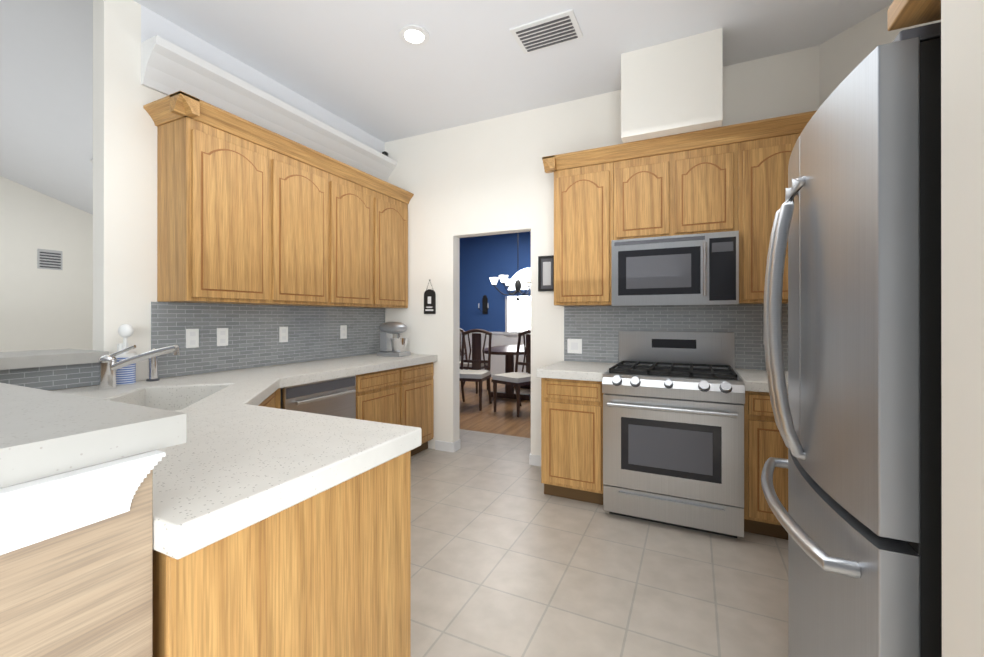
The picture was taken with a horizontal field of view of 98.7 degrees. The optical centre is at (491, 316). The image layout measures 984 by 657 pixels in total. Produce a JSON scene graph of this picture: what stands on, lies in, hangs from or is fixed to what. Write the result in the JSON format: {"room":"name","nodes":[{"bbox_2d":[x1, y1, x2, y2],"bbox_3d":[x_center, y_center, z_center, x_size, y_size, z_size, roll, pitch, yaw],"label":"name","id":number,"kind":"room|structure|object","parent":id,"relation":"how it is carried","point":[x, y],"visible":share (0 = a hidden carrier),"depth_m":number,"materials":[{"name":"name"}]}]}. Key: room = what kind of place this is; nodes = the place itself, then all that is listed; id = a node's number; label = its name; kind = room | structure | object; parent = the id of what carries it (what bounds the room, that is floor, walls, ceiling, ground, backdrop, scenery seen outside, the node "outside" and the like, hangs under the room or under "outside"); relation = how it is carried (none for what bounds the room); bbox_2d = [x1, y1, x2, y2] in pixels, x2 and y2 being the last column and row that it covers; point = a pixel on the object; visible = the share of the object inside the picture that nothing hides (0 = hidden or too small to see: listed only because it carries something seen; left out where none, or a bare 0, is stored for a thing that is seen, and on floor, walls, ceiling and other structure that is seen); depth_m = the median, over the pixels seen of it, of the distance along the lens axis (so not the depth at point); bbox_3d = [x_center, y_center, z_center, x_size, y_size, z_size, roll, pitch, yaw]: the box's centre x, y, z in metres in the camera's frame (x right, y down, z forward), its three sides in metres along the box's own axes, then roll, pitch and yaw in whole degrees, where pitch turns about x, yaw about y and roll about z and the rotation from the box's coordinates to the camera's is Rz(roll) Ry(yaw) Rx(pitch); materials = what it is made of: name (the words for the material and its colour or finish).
{"room":"kitchen","nodes":[
{"label":"kitchen","id":0,"kind":"room"},
{"bbox_2d":[0,176,92,351],"bbox_3d":[-7.416,-1.019,4.084,0.150,4.600,6.170,0,0,25],"label":"wall","id":1,"kind":"structure","parent":0,"point":[45,309],"depth_m":6.04,"materials":[{"name":"beige paint"}]},
{"bbox_2d":[37,249,61,269],"bbox_3d":[-6.367,-0.827,6.093,0.013,0.280,0.260,0,0,25],"label":"air vent","id":2,"kind":"object","parent":1,"relation":"in","point":[49,259],"visible":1,"depth_m":6.08,"materials":[{"name":"white metal"}]},
{"bbox_2d":[0,0,92,214],"bbox_3d":[-4.484,-2.266,3.674,5.500,1.507,4.150,0,0,25],"label":"ceiling","id":3,"kind":"structure","parent":0,"point":[46,97],"depth_m":3.95,"materials":[{"name":"white paint"}]},
{"bbox_2d":[93,0,384,380],"bbox_3d":[-1.657,-0.260,3.349,0.120,3.080,2.300,0,0,25],"label":"wall","id":4,"kind":"structure","parent":0,"point":[124,209],"depth_m":2.39,"materials":[{"name":"beige paint"}]},
{"bbox_2d":[151,95,274,304],"bbox_3d":[-1.733,-0.658,2.673,0.319,1.134,0.515,0,0,25],"label":"upper cabinet","id":5,"kind":"object","parent":4,"relation":"attached to","point":[248,212],"depth_m":2.50,"materials":[{"name":"brown wood"}]},
{"bbox_2d":[151,302,384,377],"bbox_3d":[-1.551,0.138,3.417,0.010,0.454,2.077,0,0,25],"label":"tile backsplash","id":6,"kind":"structure","parent":4,"relation":"attached to","point":[254,342],"depth_m":3.06,"materials":[{"name":"grey tile"}]},
{"bbox_2d":[186,329,198,347],"bbox_3d":[-1.894,0.134,2.675,0.006,0.120,0.074,0,0,25],"label":"electrical outlet plate","id":7,"kind":"object","parent":6,"relation":"attached to","point":[192,341],"depth_m":2.67,"materials":[{"name":"white plastic"}]},
{"bbox_2d":[217,328,227,345],"bbox_3d":[-1.813,0.135,2.847,0.006,0.120,0.074,0,0,25],"label":"electrical outlet plate","id":8,"kind":"object","parent":6,"relation":"attached to","point":[222,333],"depth_m":2.84,"materials":[{"name":"white plastic"}]},
{"bbox_2d":[279,327,287,341],"bbox_3d":[-1.610,0.135,3.271,0.006,0.120,0.074,0,0,25],"label":"electrical outlet plate","id":9,"kind":"object","parent":6,"relation":"attached to","point":[283,331],"depth_m":3.26,"materials":[{"name":"white plastic"}]},
{"bbox_2d":[340,325,346,338],"bbox_3d":[-1.343,0.136,3.830,0.006,0.120,0.074,0,0,25],"label":"electrical outlet plate","id":10,"kind":"object","parent":6,"relation":"attached to","point":[343,328],"depth_m":3.82,"materials":[{"name":"white plastic"}]},
{"bbox_2d":[141,35,396,181],"bbox_3d":[-1.494,-1.460,3.366,0.160,0.240,2.129,0,0,25],"label":"crown molding","id":11,"kind":"structure","parent":4,"relation":"attached to","point":[168,68],"depth_m":2.90,"materials":[{"name":"white wood"}]},
{"bbox_2d":[275,135,334,306],"bbox_3d":[-1.512,-0.658,3.135,0.319,1.134,0.508,0,0,25],"label":"upper cabinet","id":12,"kind":"object","parent":4,"relation":"attached to","point":[304,177],"depth_m":3.07,"materials":[{"name":"brown wood"}]},
{"bbox_2d":[335,159,378,306],"bbox_3d":[-1.294,-0.657,3.594,0.319,1.134,0.509,0,0,25],"label":"upper cabinet","id":13,"kind":"object","parent":4,"relation":"attached to","point":[356,192],"depth_m":3.55,"materials":[{"name":"brown wood"}]},
{"bbox_2d":[355,179,410,307],"bbox_3d":[-1.073,-0.657,4.056,0.319,1.134,0.514,0,0,25],"label":"upper cabinet","id":14,"kind":"object","parent":4,"relation":"attached to","point":[393,201],"depth_m":3.99,"materials":[{"name":"brown wood"}]},
{"bbox_2d":[460,231,530,376],"bbox_3d":[1.497,-0.254,8.431,7.600,3.080,0.150,0,0,25],"label":"wall","id":15,"kind":"structure","parent":0,"point":[483,259],"depth_m":9.06,"materials":[{"name":"blue paint"}]},
{"bbox_2d":[478,295,488,313],"bbox_3d":[-0.171,-0.269,9.114,0.262,0.410,0.111,0,0,25],"label":"wall sconce","id":16,"kind":"object","parent":15,"relation":"attached to","point":[485,308],"visible":1,"depth_m":9.14,"materials":[{"name":"black metal"}]},
{"bbox_2d":[503,268,530,334],"bbox_3d":[0.756,-0.319,8.690,1.120,1.390,0.070,0,0,25],"label":"dining room window","id":17,"kind":"structure","parent":15,"relation":"in","point":[517,317],"depth_m":8.81,"materials":[{"name":"white glass"}]},
{"bbox_2d":[133,0,892,142],"bbox_3d":[-0.013,-1.827,1.802,4.420,0.050,3.920,0,0,25],"label":"ceiling","id":18,"kind":"structure","parent":0,"point":[361,65],"depth_m":2.78,"materials":[{"name":"white paint"}]},
{"bbox_2d":[399,24,428,45],"bbox_3d":[-0.495,-1.793,2.697,0.189,0.014,0.189,0,0,19],"label":"recessed light","id":19,"kind":"object","parent":18,"relation":"in","point":[414,35],"visible":0.96,"depth_m":2.67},
{"bbox_2d":[510,9,582,53],"bbox_3d":[0.346,-1.792,2.672,0.400,0.016,0.260,0,0,25],"label":"ceiling vent","id":20,"kind":"object","parent":18,"relation":"in","point":[551,30],"visible":1,"depth_m":2.65,"materials":[{"name":"white metal"}]},
{"bbox_2d":[411,377,787,656],"bbox_3d":[-2.196,1.306,3.936,10.400,0.050,11.400,0,0,25],"label":"floor","id":21,"kind":"structure","parent":0,"point":[509,558],"depth_m":2.12,"materials":[{"name":"tile"}]},
{"bbox_2d":[0,349,186,656],"bbox_3d":[-1.605,0.731,1.412,2.440,1.095,1.150,0,0,25],"label":"raised bar","id":22,"kind":"object","parent":21,"relation":"on","point":[76,525],"visible":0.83,"depth_m":0.69,"materials":[{"name":"brown wood"}]},
{"bbox_2d":[107,387,198,401],"bbox_3d":[-1.711,0.462,1.877,0.459,0.186,0.501,0,0,25],"label":"sink","id":23,"kind":"object","parent":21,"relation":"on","point":[151,392],"depth_m":2.20,"materials":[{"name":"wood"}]},
{"bbox_2d":[53,354,436,397],"bbox_3d":[-1.231,0.396,2.737,1.170,0.060,3.029,0,0,25],"label":"countertop","id":24,"kind":"structure","parent":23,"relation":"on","point":[258,382],"depth_m":2.67,"materials":[{"name":"white stone"}]},
{"bbox_2d":[115,324,135,384],"bbox_3d":[-2.002,0.201,2.305,0.103,0.327,0.100,0,0,25],"label":"brush holder","id":25,"kind":"object","parent":24,"relation":"on","point":[126,375],"visible":0.81,"depth_m":2.28,"materials":[{"name":"blue ceramic"}]},
{"bbox_2d":[98,345,179,389],"bbox_3d":[-1.802,0.253,2.158,0.335,0.222,0.219,0,0,25],"label":"faucet","id":26,"kind":"object","parent":24,"relation":"on","point":[109,366],"visible":1,"depth_m":2.14,"materials":[{"name":"silver metal"}]},
{"bbox_2d":[146,348,159,380],"bbox_3d":[-1.928,0.270,2.413,0.086,0.188,0.060,0,0,25],"label":"soap dispenser","id":27,"kind":"object","parent":24,"relation":"on","point":[152,368],"visible":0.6,"depth_m":2.40,"materials":[{"name":"silver metal"}]},
{"bbox_2d":[377,321,410,356],"bbox_3d":[-0.936,0.204,4.001,0.320,0.324,0.180,0,0,25],"label":"stand mixer","id":28,"kind":"object","parent":24,"relation":"on","point":[390,346],"visible":1,"depth_m":3.94,"materials":[{"name":"silver metal"}]},
{"bbox_2d":[97,394,421,558],"bbox_3d":[-1.019,0.394,1.372,1.407,0.060,0.750,0,0,25],"label":"countertop","id":29,"kind":"structure","parent":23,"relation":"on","point":[240,459],"depth_m":1.07,"materials":[{"name":"white stone"}]},
{"bbox_2d":[121,398,189,410],"bbox_3d":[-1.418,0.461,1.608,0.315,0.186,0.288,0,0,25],"label":"sink","id":30,"kind":"object","parent":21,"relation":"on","point":[146,402],"depth_m":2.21,"materials":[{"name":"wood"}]},
{"bbox_2d":[159,385,218,389],"bbox_3d":[-1.617,0.462,2.262,0.315,0.186,0.288,0,0,25],"label":"sink","id":31,"kind":"object","parent":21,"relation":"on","point":[175,387],"depth_m":2.24,"materials":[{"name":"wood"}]},
{"bbox_2d":[151,384,280,405],"bbox_3d":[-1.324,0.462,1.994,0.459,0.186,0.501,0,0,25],"label":"base cabinet","id":32,"kind":"object","parent":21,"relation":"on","point":[205,392],"depth_m":2.26,"materials":[{"name":"brown wood"}]},
{"bbox_2d":[264,402,280,408],"bbox_3d":[-1.596,0.852,1.994,1.124,0.853,1.328,0,0,25],"label":"base cabinet","id":33,"kind":"object","parent":21,"relation":"on","point":[273,404],"depth_m":2.55,"materials":[{"name":"brown wood"}]},
{"bbox_2d":[153,438,422,656],"bbox_3d":[-0.617,0.851,1.173,0.455,0.853,0.730,0,0,25],"label":"base cabinet","id":34,"kind":"object","parent":21,"relation":"on","point":[326,573],"depth_m":1.01,"materials":[{"name":"brown wood"}]},
{"bbox_2d":[281,375,355,418],"bbox_3d":[-1.385,0.854,2.970,0.656,0.851,0.603,0,0,25],"label":"dishwasher","id":35,"kind":"object","parent":21,"relation":"on","point":[334,397],"visible":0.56,"depth_m":2.85,"materials":[{"name":"silver metal"}]},
{"bbox_2d":[356,367,402,424],"bbox_3d":[-1.163,0.854,3.500,0.609,0.853,0.530,0,0,25],"label":"base cabinet","id":36,"kind":"object","parent":21,"relation":"on","point":[379,395],"depth_m":3.38,"materials":[{"name":"brown wood"}]},
{"bbox_2d":[403,362,433,450],"bbox_3d":[-0.935,0.854,3.979,0.609,0.853,0.531,0,0,25],"label":"base cabinet","id":37,"kind":"object","parent":21,"relation":"on","point":[418,381],"depth_m":3.86,"materials":[{"name":"brown wood"}]},
{"bbox_2d":[460,328,490,393],"bbox_3d":[-0.390,0.736,7.396,0.578,1.114,0.480,0,0,25],"label":"dining chair","id":38,"kind":"object","parent":21,"relation":"on","point":[466,358],"visible":0.35,"depth_m":7.38,"materials":[{"name":"wood"}]},
{"bbox_2d":[459,329,492,410],"bbox_3d":[-0.293,0.734,6.085,0.480,1.114,0.578,0,0,15],"label":"dining chair","id":39,"kind":"object","parent":21,"relation":"on","point":[479,375],"visible":0.92,"depth_m":6.28,"materials":[{"name":"wood"}]},
{"bbox_2d":[484,344,530,399],"bbox_3d":[0.495,0.902,7.140,1.100,0.765,1.900,0,0,25],"label":"dining table","id":40,"kind":"object","parent":21,"relation":"on","point":[508,352],"visible":0.33,"depth_m":6.63,"materials":[{"name":"brown wood"}]},
{"bbox_2d":[491,330,530,416],"bbox_3d":[0.366,0.734,5.747,0.578,1.114,0.480,0,0,-45],"label":"dining chair","id":41,"kind":"object","parent":21,"relation":"on","point":[516,379],"visible":0.58,"depth_m":5.71,"materials":[{"name":"wood"}]},
{"bbox_2d":[541,378,787,539],"bbox_3d":[1.250,0.853,2.887,1.725,0.853,0.620,0,0,25],"label":"base cabinet","id":42,"kind":"object","parent":21,"relation":"on","point":[571,439],"depth_m":2.83,"materials":[{"name":"brown wood"}]},
{"bbox_2d":[537,361,787,393],"bbox_3d":[1.235,0.396,2.878,1.745,0.060,0.632,0,0,25],"label":"countertop","id":43,"kind":"structure","parent":42,"relation":"on","point":[755,380],"depth_m":2.87,"materials":[{"name":"white stone"}]},
{"bbox_2d":[602,331,744,537],"bbox_3d":[1.196,0.695,2.817,0.783,1.170,0.774,0,0,25],"label":"range","id":44,"kind":"object","parent":21,"relation":"on","point":[673,428],"visible":1,"depth_m":2.55,"materials":[{"name":"silver metal"}]},
{"bbox_2d":[761,22,941,656],"bbox_3d":[1.235,0.368,1.033,0.966,1.820,0.840,0,0,25],"label":"refrigerator","id":45,"kind":"object","parent":21,"relation":"on","point":[857,410],"visible":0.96,"depth_m":0.85,"materials":[{"name":"metal"}]},
{"bbox_2d":[385,45,818,455],"bbox_3d":[0.533,-0.260,3.644,3.820,3.080,0.120,0,0,25],"label":"wall","id":46,"kind":"structure","parent":0,"point":[485,177],"depth_m":3.79,"materials":[{"name":"beige paint"}]},
{"bbox_2d":[424,280,435,313],"bbox_3d":[-0.606,-0.197,4.113,0.130,0.335,0.012,0,0,25],"label":"hanging sign","id":47,"kind":"object","parent":46,"relation":"attached to","point":[429,301],"visible":1,"depth_m":4.11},
{"bbox_2d":[435,439,540,466],"bbox_3d":[0.461,1.234,2.219,3.425,0.090,2.752,0,0,25],"label":"baseboard","id":48,"kind":"structure","parent":46,"relation":"attached to","point":[534,460],"depth_m":4.01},
{"bbox_2d":[538,255,553,290],"bbox_3d":[0.467,-0.370,3.599,0.150,0.300,0.018,0,0,25],"label":"picture frame","id":49,"kind":"object","parent":46,"relation":"attached to","point":[545,273],"visible":0.77,"depth_m":3.60,"materials":[{"name":"black wood"}]},
{"bbox_2d":[621,28,722,142],"bbox_3d":[1.259,-1.513,2.972,0.610,0.573,0.469,0,0,25],"label":"chase","id":50,"kind":"structure","parent":46,"relation":"attached to","point":[673,87],"depth_m":2.75,"materials":[{"name":"beige paint"}]},
{"bbox_2d":[564,304,787,370],"bbox_3d":[1.380,0.138,3.167,1.720,0.454,0.011,0,0,25],"label":"tile backsplash","id":51,"kind":"structure","parent":46,"relation":"attached to","point":[598,327],"depth_m":3.19,"materials":[{"name":"grey tile"}]},
{"bbox_2d":[567,339,581,353],"bbox_3d":[0.681,0.240,3.490,0.120,0.120,0.006,0,0,25],"label":"electrical outlet plate","id":52,"kind":"object","parent":51,"relation":"attached to","point":[573,345],"depth_m":3.49,"materials":[{"name":"white plastic"}]},
{"bbox_2d":[542,110,816,305],"bbox_3d":[1.273,-0.658,3.018,1.795,1.135,0.366,0,0,25],"label":"upper cabinet","id":53,"kind":"object","parent":46,"relation":"attached to","point":[734,177],"visible":0.81,"depth_m":2.90,"materials":[{"name":"brown wood"}]},
{"bbox_2d":[612,231,738,305],"bbox_3d":[1.270,-0.312,2.974,0.779,0.466,0.446,0,0,25],"label":"microwave","id":54,"kind":"object","parent":53,"relation":"attached to","point":[697,269],"visible":1,"depth_m":2.80,"materials":[{"name":"silver metal"}]},
{"bbox_2d":[819,5,940,106],"bbox_3d":[1.888,-0.262,1.548,0.570,3.080,2.740,0,0,25],"label":"wall","id":55,"kind":"structure","parent":0,"point":[843,55],"depth_m":2.63,"materials":[{"name":"beige paint"}]},
{"bbox_2d":[887,0,940,30],"bbox_3d":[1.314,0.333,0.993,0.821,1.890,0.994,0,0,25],"label":"cabinet","id":56,"kind":"object","parent":55,"relation":"attached to","point":[903,13],"visible":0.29,"depth_m":0.80,"materials":[{"name":"brown wood"}]},
{"bbox_2d":[941,0,983,656],"bbox_3d":[1.085,-0.263,0.479,0.800,3.080,0.120,0,0,25],"label":"wall","id":57,"kind":"structure","parent":0,"point":[962,204],"depth_m":0.65,"materials":[{"name":"beige paint"}]},
{"bbox_3d":[0.507,-1.822,6.356,7.600,0.050,4.750,0,0,25],"label":"ceiling","id":58,"kind":"structure","parent":0,"visible":0},
{"bbox_2d":[490,275,530,300],"bbox_3d":[0.430,-1.030,7.007,0.914,1.529,0.930,0,0,25],"label":"chandelier","id":59,"kind":"object","parent":58,"relation":"hanging from","point":[505,280],"visible":0.85,"depth_m":6.97,"materials":[{"name":"white glass"}]}
]}

